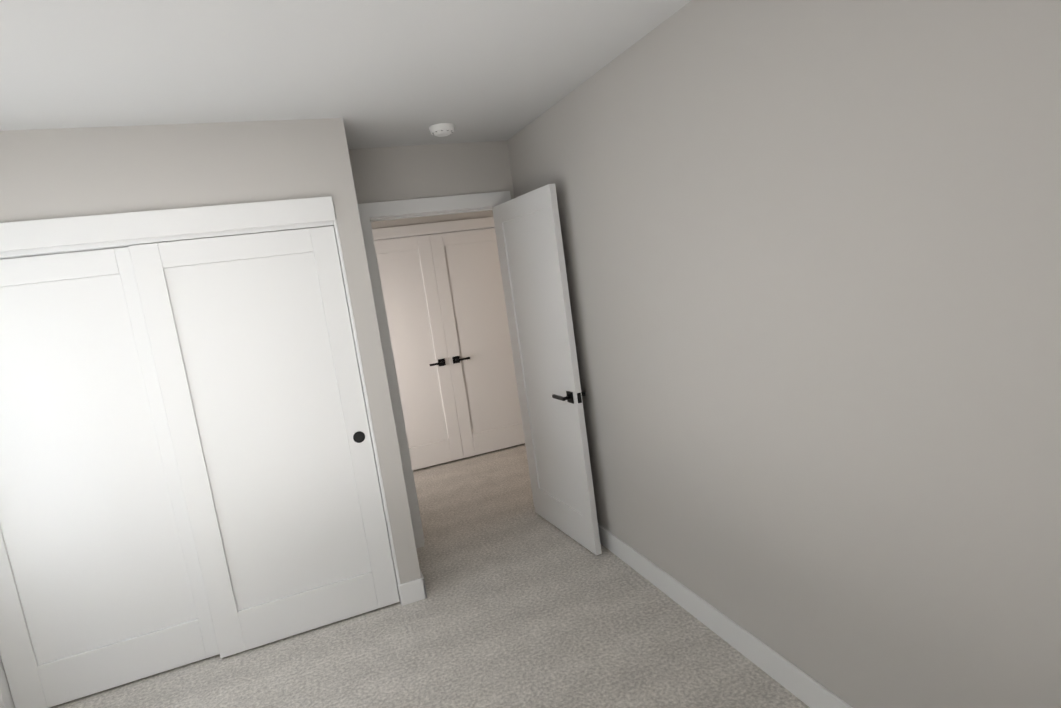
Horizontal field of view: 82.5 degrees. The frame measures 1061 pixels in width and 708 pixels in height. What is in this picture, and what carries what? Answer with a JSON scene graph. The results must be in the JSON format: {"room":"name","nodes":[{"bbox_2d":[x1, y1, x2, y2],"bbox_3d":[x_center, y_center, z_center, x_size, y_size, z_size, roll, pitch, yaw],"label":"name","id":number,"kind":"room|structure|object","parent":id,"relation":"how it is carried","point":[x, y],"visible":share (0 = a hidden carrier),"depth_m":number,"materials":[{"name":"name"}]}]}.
{"room":"empty bedroom","nodes":[
{"label":"empty bedroom","id":0,"kind":"room"},
{"bbox_2d":[0,118,420,583],"bbox_3d":[-1.702,0.214,3.050,1.828,2.440,0.763,-11,8,-20],"label":"wall","id":1,"kind":"structure","parent":0,"point":[60,173],"depth_m":2.68,"materials":[{"name":"grey paint"}]},
{"bbox_2d":[0,247,218,707],"bbox_3d":[-1.965,0.549,2.647,0.850,1.940,0.040,-11,8,-20],"label":"closet door","id":2,"kind":"structure","parent":1,"relation":"in","point":[102,587],"depth_m":2.65,"materials":[{"name":"white paint"}]},
{"bbox_2d":[0,196,401,707],"bbox_3d":[-1.606,0.424,2.749,1.718,2.085,0.139,-11,8,-20],"label":"trim","id":3,"kind":"structure","parent":1,"relation":"attached to","point":[28,238],"depth_m":2.62,"materials":[{"name":"white paint"}]},
{"bbox_2d":[129,226,399,657],"bbox_3d":[-1.208,0.413,2.885,0.850,1.940,0.040,-11,8,-20],"label":"closet door","id":4,"kind":"structure","parent":1,"relation":"in","point":[253,351],"depth_m":2.87,"materials":[{"name":"white paint"}]},
{"bbox_2d":[408,570,426,601],"bbox_3d":[-0.676,1.202,3.464,0.060,0.115,0.657,-11,8,-20],"label":"baseboard","id":5,"kind":"structure","parent":1,"relation":"attached to","point":[419,592],"depth_m":3.15,"materials":[{"name":"white paint"}]},
{"bbox_2d":[0,0,690,148],"bbox_3d":[0.187,-1.301,2.715,5.605,0.120,6.720,-11,8,-20],"label":"ceiling","id":6,"kind":"structure","parent":0,"point":[381,73],"depth_m":2.13,"materials":[{"name":"grey paint"}]},
{"bbox_2d":[429,123,453,136],"bbox_3d":[-0.474,-1.200,3.251,0.136,0.046,0.136,-11,8,-20],"label":"smoke detector","id":7,"kind":"object","parent":6,"relation":"attached to","point":[442,129],"visible":1,"depth_m":3.21,"materials":[{"name":"white plastic"}]},
{"bbox_2d":[50,443,809,707],"bbox_3d":[0.529,1.202,3.063,5.605,0.100,6.720,-11,8,-20],"label":"floor","id":8,"kind":"structure","parent":0,"point":[523,604],"depth_m":2.74,"materials":[{"name":"carpet"}]},
{"bbox_2d":[348,140,514,203],"bbox_3d":[0.709,-0.288,4.299,3.657,2.440,0.120,-11,8,-20],"label":"wall","id":9,"kind":"structure","parent":0,"point":[385,174],"depth_m":3.65,"materials":[{"name":"grey paint"}]},
{"bbox_2d":[358,191,534,548],"bbox_3d":[-0.465,0.091,3.871,0.976,2.128,0.152,-11,8,-20],"label":"door frame","id":10,"kind":"structure","parent":9,"relation":"attached to","point":[369,213],"depth_m":3.66,"materials":[{"name":"white paint"}]},
{"bbox_2d":[493,183,601,555],"bbox_3d":[0.094,0.093,3.603,0.151,2.030,0.808,-11,8,-20],"label":"bedroom door","id":11,"kind":"structure","parent":9,"relation":"in","point":[532,258],"depth_m":3.51,"materials":[{"name":"white paint"}]},
{"bbox_2d":[371,210,519,467],"bbox_3d":[-0.792,-0.272,5.662,5.485,2.440,0.700,-11,8,-20],"label":"wall","id":12,"kind":"structure","parent":0,"point":[427,219],"depth_m":5.19,"materials":[{"name":"grey paint"}]},
{"bbox_2d":[374,235,463,469],"bbox_3d":[-1.118,0.031,5.205,0.827,2.013,0.089,-11,8,-20],"label":"hall door","id":13,"kind":"structure","parent":12,"relation":"in","point":[412,302],"depth_m":5.28,"materials":[{"name":"white paint"}]},
{"bbox_2d":[372,217,494,240],"bbox_3d":[-0.749,-0.078,5.364,1.836,2.128,0.116,-11,8,-20],"label":"door frame","id":14,"kind":"structure","parent":12,"relation":"attached to","point":[428,229],"depth_m":5.19,"materials":[{"name":"white paint"}]},
{"bbox_2d":[429,228,524,457],"bbox_3d":[-0.354,-0.113,5.492,0.827,2.013,0.089,-11,8,-20],"label":"hall door","id":15,"kind":"structure","parent":12,"relation":"in","point":[468,275],"depth_m":5.46,"materials":[{"name":"white paint"}]},
{"bbox_2d":[507,0,1060,707],"bbox_3d":[0.868,0.015,1.963,0.120,2.440,4.380,-11,8,-20],"label":"wall","id":16,"kind":"structure","parent":0,"point":[811,248],"depth_m":1.74,"materials":[{"name":"grey paint"}]},
{"bbox_2d":[598,523,852,707],"bbox_3d":[0.954,1.169,2.095,0.030,0.115,4.380,-11,8,-20],"label":"baseboard","id":17,"kind":"structure","parent":16,"relation":"attached to","point":[805,688],"depth_m":2.45,"materials":[{"name":"white paint"}]}
]}

